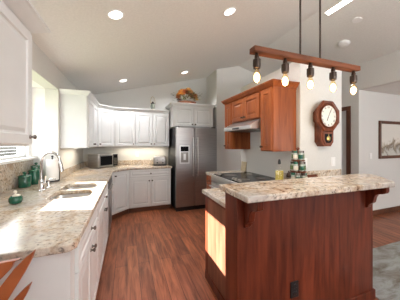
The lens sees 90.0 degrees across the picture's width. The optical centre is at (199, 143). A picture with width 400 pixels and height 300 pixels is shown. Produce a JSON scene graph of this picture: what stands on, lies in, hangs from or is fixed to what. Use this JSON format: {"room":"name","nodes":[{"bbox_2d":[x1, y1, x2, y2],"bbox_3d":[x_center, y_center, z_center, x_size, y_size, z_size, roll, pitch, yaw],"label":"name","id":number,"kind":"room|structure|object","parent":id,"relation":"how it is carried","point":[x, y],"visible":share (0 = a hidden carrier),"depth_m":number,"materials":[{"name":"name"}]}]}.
{"room":"kitchen","nodes":[
{"label":"kitchen","id":0,"kind":"room"},
{"bbox_2d":[0,80,44,178],"bbox_3d":[-1.913,0.275,1.867,0.267,2.250,1.820,0,0,-20],"label":"wall","id":1,"kind":"structure","parent":0,"point":[37,148],"depth_m":2.63,"materials":[{"name":"white paint"}]},
{"bbox_2d":[0,146,37,164],"bbox_3d":[-1.935,-0.193,1.859,0.160,0.785,1.580,0,0,-20],"label":"window","id":2,"kind":"structure","parent":1,"relation":"in","point":[21,149],"depth_m":2.29,"materials":[{"name":"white glass"}]},
{"bbox_2d":[32,40,82,168],"bbox_3d":[-1.173,0.170,0.450,0.150,2.460,8.450,0,0,-20],"label":"wall","id":3,"kind":"structure","parent":0,"point":[45,72],"depth_m":2.68,"materials":[{"name":"paint"}]},
{"bbox_2d":[0,0,50,146],"bbox_3d":[-1.097,-0.372,1.030,0.385,0.775,0.548,0,0,-20],"label":"upper cabinet","id":4,"kind":"object","parent":3,"relation":"attached to","point":[19,19],"visible":1,"depth_m":1.07,"materials":[{"name":"white paint"}]},
{"bbox_2d":[0,160,152,193],"bbox_3d":[-1.799,0.344,2.883,1.612,0.282,4.129,0,0,5],"label":"backsplash","id":5,"kind":"structure","parent":3,"relation":"attached to","point":[9,172],"depth_m":2.25,"materials":[{"name":"stone"}]},
{"bbox_2d":[59,88,99,148],"bbox_3d":[-1.916,-0.336,3.269,0.382,0.829,1.025,0,0,-20],"label":"upper cabinet","id":6,"kind":"object","parent":3,"relation":"attached to","point":[78,108],"visible":1,"depth_m":2.85,"materials":[{"name":"white paint"}]},
{"bbox_2d":[83,78,205,163],"bbox_3d":[-1.219,-0.190,4.798,3.000,3.180,0.150,0,0,-20],"label":"wall","id":7,"kind":"structure","parent":0,"point":[163,94],"depth_m":4.70,"materials":[{"name":"paint"}]},
{"bbox_2d":[97,104,114,146],"bbox_3d":[-2.066,-0.343,4.063,0.647,0.815,0.647,0,0,-20],"label":"upper cabinet","id":8,"kind":"object","parent":7,"relation":"attached to","point":[105,113],"visible":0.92,"depth_m":3.96,"materials":[{"name":"white paint"}]},
{"bbox_2d":[114,107,134,146],"bbox_3d":[-1.641,-0.343,4.358,0.430,0.815,0.383,0,0,-20],"label":"upper cabinet","id":9,"kind":"object","parent":7,"relation":"attached to","point":[124,118],"visible":0.99,"depth_m":4.21,"materials":[{"name":"white paint"}]},
{"bbox_2d":[135,108,169,146],"bbox_3d":[-1.235,-0.336,4.506,1.035,0.829,0.383,0,0,-20],"label":"upper cabinet","id":10,"kind":"object","parent":7,"relation":"attached to","point":[151,125],"visible":0.96,"depth_m":4.40,"materials":[{"name":"white paint"}]},
{"bbox_2d":[150,96,154,108],"bbox_3d":[-1.083,-0.882,4.587,0.109,0.392,0.109,0,0,7],"label":"lantern","id":11,"kind":"object","parent":10,"relation":"on","point":[152,103],"visible":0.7,"depth_m":4.55,"materials":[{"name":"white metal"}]},
{"bbox_2d":[165,102,215,128],"bbox_3d":[-0.236,-0.623,4.716,1.050,0.515,0.673,0,0,-20],"label":"upper cabinet","id":12,"kind":"object","parent":7,"relation":"attached to","point":[192,115],"visible":0.98,"depth_m":4.43,"materials":[{"name":"white paint"}]},
{"bbox_2d":[173,87,202,103],"bbox_3d":[-0.317,-1.054,4.663,0.797,0.478,0.490,0,0,-20],"label":"flower arrangement","id":13,"kind":"object","parent":12,"relation":"on","point":[181,92],"visible":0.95,"depth_m":4.57,"materials":[{"name":"plant"}]},
{"bbox_2d":[178,101,195,103],"bbox_3d":[-0.312,-0.888,4.676,0.449,0.145,0.405,0,0,-20],"label":"basket","id":14,"kind":"object","parent":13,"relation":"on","point":[178,101],"depth_m":4.50,"materials":[{"name":"wicker"}]},
{"bbox_2d":[30,0,399,93],"bbox_3d":[0.985,-1.444,1.238,5.700,1.172,8.450,0,0,-20],"label":"ceiling","id":15,"kind":"structure","parent":0,"point":[155,41],"depth_m":2.75,"materials":[{"name":"paint"}]},
{"bbox_2d":[107,9,123,19],"bbox_3d":[-0.789,-1.204,1.873,0.152,0.045,0.156,0,0,-15],"label":"recessed light","id":16,"kind":"object","parent":15,"relation":"in","point":[115,14],"visible":1,"depth_m":1.86,"materials":[{"name":"white"}]},
{"bbox_2d":[223,7,235,15],"bbox_3d":[0.338,-1.504,2.284,0.152,0.045,0.156,0,0,-15],"label":"recessed light","id":17,"kind":"object","parent":15,"relation":"in","point":[231,10],"visible":1,"depth_m":2.27,"materials":[{"name":"white"}]},
{"bbox_2d":[249,0,360,93],"bbox_3d":[0.921,-1.043,1.667,1.147,1.191,0.120,0,0,-20],"label":"pendant light","id":18,"kind":"object","parent":15,"relation":"hanging from","point":[256,50],"visible":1,"depth_m":1.63,"materials":[{"name":"brown wood"}]},
{"bbox_2d":[253,53,260,81],"bbox_3d":[0.422,-0.583,1.484,0.058,0.271,0.058,0,0,-20],"label":"bulb","id":19,"kind":"object","parent":18,"relation":"attached to","point":[256,61],"depth_m":1.47,"materials":[{"name":"black"}]},
{"bbox_2d":[281,58,288,85],"bbox_3d":[0.670,-0.583,1.575,0.058,0.271,0.058,0,0,-20],"label":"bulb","id":20,"kind":"object","parent":18,"relation":"attached to","point":[285,66],"depth_m":1.56,"materials":[{"name":"black"}]},
{"bbox_2d":[306,63,313,88],"bbox_3d":[0.919,-0.583,1.666,0.058,0.271,0.058,0,0,-20],"label":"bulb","id":21,"kind":"object","parent":18,"relation":"attached to","point":[310,71],"depth_m":1.65,"materials":[{"name":"black"}]},
{"bbox_2d":[329,67,336,91],"bbox_3d":[1.168,-0.583,1.757,0.058,0.271,0.058,0,0,-20],"label":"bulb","id":22,"kind":"object","parent":18,"relation":"attached to","point":[333,74],"depth_m":1.74,"materials":[{"name":"black"}]},
{"bbox_2d":[350,71,356,93],"bbox_3d":[1.417,-0.583,1.848,0.058,0.271,0.058,0,0,-20],"label":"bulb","id":23,"kind":"object","parent":18,"relation":"attached to","point":[353,78],"depth_m":1.83,"materials":[{"name":"black"}]},
{"bbox_2d":[324,0,351,15],"bbox_3d":[1.996,-1.835,2.272,0.089,0.034,1.200,0,0,-20],"label":"skylight","id":24,"kind":"object","parent":15,"relation":"in","point":[342,3],"visible":1,"depth_m":2.68,"materials":[{"name":"white glass"}]},
{"bbox_2d":[338,40,349,47],"bbox_3d":[2.378,-1.646,3.306,0.169,0.076,0.170,0,0,-15],"label":"smoke detector","id":25,"kind":"object","parent":15,"relation":"attached to","point":[343,43],"visible":1,"depth_m":3.27,"materials":[{"name":"white plastic"}]},
{"bbox_2d":[352,17,362,22],"bbox_3d":[2.217,-1.740,2.821,0.116,0.036,0.119,0,0,-13],"label":"cap","id":26,"kind":"object","parent":15,"relation":"attached to","point":[357,19],"visible":1,"depth_m":2.81,"materials":[{"name":"white"}]},
{"bbox_2d":[221,66,262,170],"bbox_3d":[1.469,-0.265,5.090,2.150,3.330,0.124,0,0,-20],"label":"wall","id":27,"kind":"structure","parent":0,"point":[233,79],"depth_m":4.75,"materials":[{"name":"paint"}]},
{"bbox_2d":[96,204,399,299],"bbox_3d":[2.527,1.440,1.827,8.800,0.080,8.500,0,0,-20],"label":"floor","id":28,"kind":"structure","parent":0,"point":[159,254],"depth_m":2.52,"materials":[{"name":"brown wood"}]},
{"bbox_2d":[0,249,35,299],"bbox_3d":[-0.837,0.919,0.556,0.483,0.963,0.438,0,0,-20],"label":"plant","id":29,"kind":"object","parent":28,"relation":"on","point":[7,288],"visible":1,"depth_m":0.79,"materials":[{"name":"orange plant"}]},
{"bbox_2d":[0,203,98,299],"bbox_3d":[-1.051,0.963,1.314,0.653,0.874,0.890,0,0,-20],"label":"base cabinet","id":30,"kind":"object","parent":28,"relation":"on","point":[74,274],"visible":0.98,"depth_m":0.99,"materials":[{"name":"white paint"}]},
{"bbox_2d":[0,160,171,260],"bbox_3d":[-1.147,0.364,2.758,2.074,0.322,3.729,0,0,-20],"label":"countertop","id":31,"kind":"structure","parent":30,"relation":"on","point":[47,226],"depth_m":1.49,"materials":[{"name":"stone"}]},
{"bbox_2d":[8,190,22,203],"bbox_3d":[-1.490,0.431,1.617,0.093,0.107,0.093,0,0,-20],"label":"pot","id":32,"kind":"object","parent":31,"relation":"on","point":[16,198],"visible":1,"depth_m":1.59,"materials":[{"name":"green ceramic"}]},
{"bbox_2d":[17,172,31,187],"bbox_3d":[-1.951,0.399,2.226,0.120,0.173,0.120,0,0,-40],"label":"canister","id":33,"kind":"object","parent":31,"relation":"on","point":[24,180],"visible":1,"depth_m":2.19,"materials":[{"name":"green ceramic"}]},
{"bbox_2d":[28,167,39,184],"bbox_3d":[-1.986,0.381,2.394,0.117,0.208,0.117,0,0,-40],"label":"canister","id":34,"kind":"object","parent":31,"relation":"on","point":[35,173],"visible":0.9,"depth_m":2.36,"materials":[{"name":"green ceramic"}]},
{"bbox_2d":[31,162,39,169],"bbox_3d":[-2.064,0.361,2.520,0.107,0.248,0.107,0,0,-40],"label":"canister","id":35,"kind":"object","parent":31,"relation":"on","point":[35,163],"visible":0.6,"depth_m":2.49,"materials":[{"name":"green ceramic"}]},
{"bbox_2d":[37,151,63,191],"bbox_3d":[-1.528,0.281,2.036,0.245,0.407,0.084,0,0,-3],"label":"faucet","id":36,"kind":"object","parent":31,"relation":"on","point":[41,187],"visible":1,"depth_m":2.03,"materials":[{"name":"silver metal"}]},
{"bbox_2d":[46,178,55,188],"bbox_3d":[-1.622,0.431,2.176,0.088,0.108,0.044,0,0,-20],"label":"soap dispenser","id":37,"kind":"object","parent":31,"relation":"on","point":[48,182],"visible":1,"depth_m":2.16,"materials":[{"name":"silver metal"}]},
{"bbox_2d":[45,155,59,182],"bbox_3d":[-1.894,0.319,2.566,0.166,0.332,0.164,0,0,-20],"label":"paper towel holder","id":38,"kind":"object","parent":31,"relation":"on","point":[51,165],"visible":0.8,"depth_m":2.52,"materials":[{"name":"white paper"}]},
{"bbox_2d":[50,186,96,199],"bbox_3d":[-1.298,0.624,2.105,0.369,0.195,0.729,0,0,-20],"label":"sink","id":39,"kind":"object","parent":31,"relation":"in","point":[84,187],"visible":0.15,"depth_m":2.10,"materials":[{"name":"silver metal"}]},
{"bbox_2d":[50,193,91,199],"bbox_3d":[-1.234,0.624,1.931,0.369,0.195,0.359,0,0,-20],"label":"basin","id":40,"kind":"object","parent":39,"relation":"in","point":[79,194],"depth_m":2.07,"materials":[{"name":"white ceramic"}]},
{"bbox_2d":[64,186,96,189],"bbox_3d":[-1.363,0.624,2.284,0.369,0.195,0.349,0,0,-20],"label":"basin","id":41,"kind":"object","parent":39,"relation":"in","point":[85,187],"depth_m":2.42,"materials":[{"name":"white ceramic"}]},
{"bbox_2d":[88,153,117,167],"bbox_3d":[-1.992,0.350,4.124,0.324,0.270,0.460,0,0,25],"label":"microwave","id":42,"kind":"object","parent":31,"relation":"on","point":[105,159],"visible":0.98,"depth_m":3.96,"materials":[{"name":"metal"}]},
{"bbox_2d":[153,156,166,164],"bbox_3d":[-0.903,0.385,4.513,0.294,0.200,0.195,0,0,-14],"label":"toaster","id":43,"kind":"object","parent":31,"relation":"on","point":[157,160],"visible":0.98,"depth_m":4.44,"materials":[{"name":"metal"}]},
{"bbox_2d":[98,184,107,279],"bbox_3d":[-1.375,0.963,2.202,0.653,0.874,1.000,0,0,-20],"label":"base cabinet","id":44,"kind":"object","parent":28,"relation":"on","point":[103,203],"visible":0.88,"depth_m":2.20,"materials":[{"name":"white paint"}]},
{"bbox_2d":[108,176,113,235],"bbox_3d":[-1.638,0.964,2.969,0.645,0.872,0.600,0,0,-20],"label":"dishwasher","id":45,"kind":"object","parent":28,"relation":"on","point":[110,185],"visible":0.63,"depth_m":2.89,"materials":[{"name":"grey metal"}]},
{"bbox_2d":[112,170,128,219],"bbox_3d":[-1.849,0.963,3.850,0.908,0.874,1.195,0,0,-20],"label":"base cabinet","id":46,"kind":"object","parent":28,"relation":"on","point":[120,192],"visible":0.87,"depth_m":3.78,"materials":[{"name":"white paint"}]},
{"bbox_2d":[129,168,170,212],"bbox_3d":[-1.117,0.963,4.401,0.845,0.874,0.661,0,0,-20],"label":"base cabinet","id":47,"kind":"object","parent":28,"relation":"on","point":[149,189],"visible":0.98,"depth_m":4.12,"materials":[{"name":"white paint"}]},
{"bbox_2d":[168,126,216,211],"bbox_3d":[-0.191,0.521,4.592,0.916,1.757,0.903,0,0,-20],"label":"refrigerator","id":48,"kind":"object","parent":28,"relation":"on","point":[192,152],"visible":0.97,"depth_m":4.21,"materials":[{"name":"silver metal"}]},
{"bbox_2d":[207,175,210,188],"bbox_3d":[0.456,0.963,3.395,0.711,0.874,0.275,0,0,-20],"label":"base cabinet","id":49,"kind":"object","parent":28,"relation":"on","point":[208,176],"visible":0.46,"depth_m":3.32,"materials":[{"name":"brown wood"}]},
{"bbox_2d":[206,170,244,175],"bbox_3d":[0.467,0.505,3.403,0.687,0.040,0.286,0,0,-20],"label":"countertop","id":50,"kind":"structure","parent":49,"relation":"on","point":[233,171],"depth_m":3.35,"materials":[{"name":"stone"}]},
{"bbox_2d":[241,161,246,171],"bbox_3d":[0.771,0.402,3.528,0.029,0.165,0.150,0,0,-20],"label":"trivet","id":51,"kind":"object","parent":50,"relation":"on","point":[243,164],"visible":1,"depth_m":3.52,"materials":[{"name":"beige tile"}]},
{"bbox_2d":[205,195,224,299],"bbox_3d":[0.746,0.963,2.101,1.312,0.874,0.765,0,0,-20],"label":"base cabinet","id":52,"kind":"object","parent":28,"relation":"on","point":[214,212],"visible":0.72,"depth_m":1.86,"materials":[{"name":"brown wood"}]},
{"bbox_2d":[202,169,341,207],"bbox_3d":[0.996,0.430,2.194,1.885,0.190,0.777,0,0,-20],"label":"countertop","id":53,"kind":"structure","parent":52,"relation":"on","point":[215,194],"depth_m":2.11,"materials":[{"name":"stone"}]},
{"bbox_2d":[275,159,282,179],"bbox_3d":[0.860,0.327,2.166,0.072,0.316,0.072,0,0,-35],"label":"oil bottle","id":54,"kind":"object","parent":53,"relation":"on","point":[278,173],"visible":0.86,"depth_m":2.15,"materials":[{"name":"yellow glass"}]},
{"bbox_2d":[286,171,290,178],"bbox_3d":[0.958,0.390,2.159,0.052,0.190,0.052,0,0,-20],"label":"pepper mill","id":55,"kind":"object","parent":53,"relation":"on","point":[288,175],"visible":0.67,"depth_m":2.14,"materials":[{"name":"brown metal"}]},
{"bbox_2d":[290,147,305,172],"bbox_3d":[1.092,0.263,2.229,0.198,0.445,0.198,0,0,-20],"label":"spice rack","id":56,"kind":"object","parent":53,"relation":"on","point":[297,148],"visible":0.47,"depth_m":2.19,"materials":[{"name":"brown wood"}]},
{"bbox_2d":[290,161,293,170],"bbox_3d":[1.038,0.252,2.246,0.048,0.099,0.047,0,0,-20],"label":"spice jar","id":57,"kind":"object","parent":56,"relation":"on","point":[291,162],"visible":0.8,"depth_m":2.23,"materials":[{"name":"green glass"}]},
{"bbox_2d":[293,151,297,159],"bbox_3d":[1.054,0.130,2.208,0.048,0.099,0.047,0,0,-20],"label":"spice jar","id":58,"kind":"object","parent":56,"relation":"on","point":[295,153],"visible":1,"depth_m":2.19,"materials":[{"name":"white glass"}]},
{"bbox_2d":[294,162,297,170],"bbox_3d":[1.051,0.252,2.191,0.048,0.099,0.047,0,0,-20],"label":"spice jar","id":59,"kind":"object","parent":56,"relation":"on","point":[295,163],"visible":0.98,"depth_m":2.17,"materials":[{"name":"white glass"}]},
{"bbox_2d":[298,151,302,159],"bbox_3d":[1.101,0.130,2.186,0.048,0.099,0.047,0,0,-20],"label":"spice jar","id":60,"kind":"object","parent":56,"relation":"on","point":[300,154],"visible":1,"depth_m":2.17,"materials":[{"name":"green glass"}]},
{"bbox_2d":[299,162,303,170],"bbox_3d":[1.104,0.252,2.175,0.048,0.099,0.047,0,0,-20],"label":"spice jar","id":61,"kind":"object","parent":56,"relation":"on","point":[301,164],"visible":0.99,"depth_m":2.16,"materials":[{"name":"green glass"}]},
{"bbox_2d":[209,172,274,188],"bbox_3d":[0.610,0.912,2.884,0.758,0.936,0.780,0,0,-20],"label":"range","id":62,"kind":"object","parent":28,"relation":"on","point":[218,178],"visible":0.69,"depth_m":2.88,"materials":[{"name":"black glass"}]},
{"bbox_2d":[211,181,219,188],"bbox_3d":[0.634,0.938,2.893,0.705,0.885,0.774,0,0,-20],"label":"oven","id":63,"kind":"object","parent":62,"relation":"in","point":[216,184],"depth_m":2.98,"materials":[{"name":"silver metal"}]},
{"bbox_2d":[214,172,274,182],"bbox_3d":[0.654,0.486,2.900,0.662,0.018,0.780,0,0,-20],"label":"cooktop","id":64,"kind":"object","parent":62,"relation":"in","point":[244,176],"depth_m":2.81,"materials":[{"name":"black metal"}]},
{"bbox_2d":[225,188,388,299],"bbox_3d":[0.899,0.871,1.573,1.428,1.058,0.322,0,0,-20],"label":"breakfast bar","id":65,"kind":"object","parent":28,"relation":"on","point":[324,243],"visible":0.75,"depth_m":1.51,"materials":[{"name":"brown wood"}]},
{"bbox_2d":[290,280,298,298],"bbox_3d":[0.702,1.084,1.485,0.074,0.116,0.010,0,0,-20],"label":"outlet","id":66,"kind":"object","parent":65,"relation":"attached to","point":[294,286],"visible":1,"depth_m":1.48,"materials":[{"name":"black plastic"}]},
{"bbox_2d":[219,174,394,202],"bbox_3d":[0.966,0.320,1.563,1.612,0.040,0.395,0,0,-20],"label":"countertop","id":67,"kind":"structure","parent":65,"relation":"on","point":[260,191],"depth_m":1.40,"materials":[{"name":"stone"}]},
{"bbox_2d":[373,241,399,299],"bbox_3d":[2.714,1.394,1.416,1.830,0.012,2.600,0,0,-20],"label":"area rug","id":68,"kind":"object","parent":28,"relation":"on","point":[386,258],"visible":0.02,"depth_m":2.17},
{"bbox_2d":[206,62,341,177],"bbox_3d":[0.998,-0.185,4.005,0.720,3.171,3.160,0,0,-20],"label":"wall","id":69,"kind":"structure","parent":0,"point":[265,163],"depth_m":2.60,"materials":[{"name":"paint"}]},
{"bbox_2d":[221,98,249,148],"bbox_3d":[0.607,-0.320,3.439,0.398,0.830,0.305,0,0,-20],"label":"upper cabinet","id":70,"kind":"object","parent":69,"relation":"attached to","point":[233,140],"visible":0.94,"depth_m":3.31,"materials":[{"name":"brown wood"}]},
{"bbox_2d":[229,86,260,123],"bbox_3d":[0.786,-0.528,2.948,0.398,0.413,0.740,0,0,-20],"label":"upper cabinet","id":71,"kind":"object","parent":69,"relation":"attached to","point":[246,105],"visible":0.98,"depth_m":2.81,"materials":[{"name":"brown wood"}]},
{"bbox_2d":[224,118,260,131],"bbox_3d":[0.738,-0.253,2.930,0.501,0.135,0.734,0,0,-20],"label":"range hood","id":72,"kind":"object","parent":71,"relation":"attached to","point":[251,125],"visible":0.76,"depth_m":2.74,"materials":[{"name":"metal"}]},
{"bbox_2d":[257,79,299,151],"bbox_3d":[0.962,-0.320,2.467,0.398,0.830,0.285,0,0,-20],"label":"upper cabinet","id":73,"kind":"object","parent":69,"relation":"attached to","point":[278,101],"visible":1,"depth_m":2.39,"materials":[{"name":"brown wood"}]},
{"bbox_2d":[283,169,341,179],"bbox_3d":[1.468,0.410,2.626,0.701,0.150,0.290,0,0,-20],"label":"backsplash","id":74,"kind":"structure","parent":69,"relation":"attached to","point":[333,172],"depth_m":2.52,"materials":[{"name":"stone"}]},
{"bbox_2d":[313,100,338,145],"bbox_3d":[1.536,-0.240,2.456,0.372,0.551,0.119,0,0,-20],"label":"wall clock","id":75,"kind":"object","parent":69,"relation":"attached to","point":[326,115],"visible":1,"depth_m":2.41,"materials":[{"name":"brown wood"}]},
{"bbox_2d":[331,157,334,165],"bbox_3d":[1.719,0.235,2.582,0.074,0.116,0.008,0,0,-20],"label":"light switch","id":76,"kind":"object","parent":69,"relation":"attached to","point":[332,158],"visible":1,"depth_m":2.58,"materials":[{"name":"white plastic"}]},
{"bbox_2d":[342,50,399,173],"bbox_3d":[3.728,-0.068,1.861,0.120,2.936,7.740,0,0,-20],"label":"wall","id":77,"kind":"structure","parent":0,"point":[383,70],"depth_m":3.75,"materials":[{"name":"paint"}]},
{"bbox_2d":[342,106,350,174],"bbox_3d":[2.780,0.335,4.336,0.125,2.130,0.960,0,0,-20],"label":"door","id":78,"kind":"structure","parent":77,"relation":"in","point":[346,116],"depth_m":3.94,"materials":[{"name":"brown wood"}]},
{"bbox_2d":[363,90,399,209],"bbox_3d":[4.566,0.175,4.407,3.200,2.450,0.150,0,0,-20],"label":"wall","id":79,"kind":"structure","parent":0,"point":[377,106],"depth_m":3.96,"materials":[{"name":"paint"}]},
{"bbox_2d":[373,206,399,215],"bbox_3d":[4.524,1.350,4.304,3.050,0.100,0.015,0,0,-20],"label":"baseboard","id":80,"kind":"structure","parent":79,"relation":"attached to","point":[396,208],"depth_m":4.01,"materials":[{"name":"brown wood"}]},
{"bbox_2d":[378,121,399,158],"bbox_3d":[3.996,-0.075,4.101,1.000,0.750,0.036,0,0,-20],"label":"framed picture","id":81,"kind":"object","parent":79,"relation":"attached to","point":[388,131],"visible":1,"depth_m":4.04,"materials":[{"name":"brown wood"}]},
{"bbox_2d":[365,82,399,94],"bbox_3d":[5.577,-1.055,1.636,3.200,0.090,6.050,0,0,-20],"label":"ceiling","id":82,"kind":"structure","parent":0,"point":[394,88],"depth_m":3.74,"materials":[{"name":"paint"}]},
{"label":"outside","id":83,"kind":"structure","parent":0,"visible":0},
{"bbox_3d":[-10.366,1.560,5.798,12.500,0.080,26.000,0,0,-20],"label":"ground","id":84,"kind":"structure","parent":83,"visible":0},
{"bbox_2d":[0,146,16,156],"bbox_3d":[-8.192,0.410,7.921,0.040,1.880,14.500,0,0,-20],"label":"fence","id":85,"kind":"object","parent":84,"relation":"on","point":[4,151],"visible":0.02,"depth_m":8.84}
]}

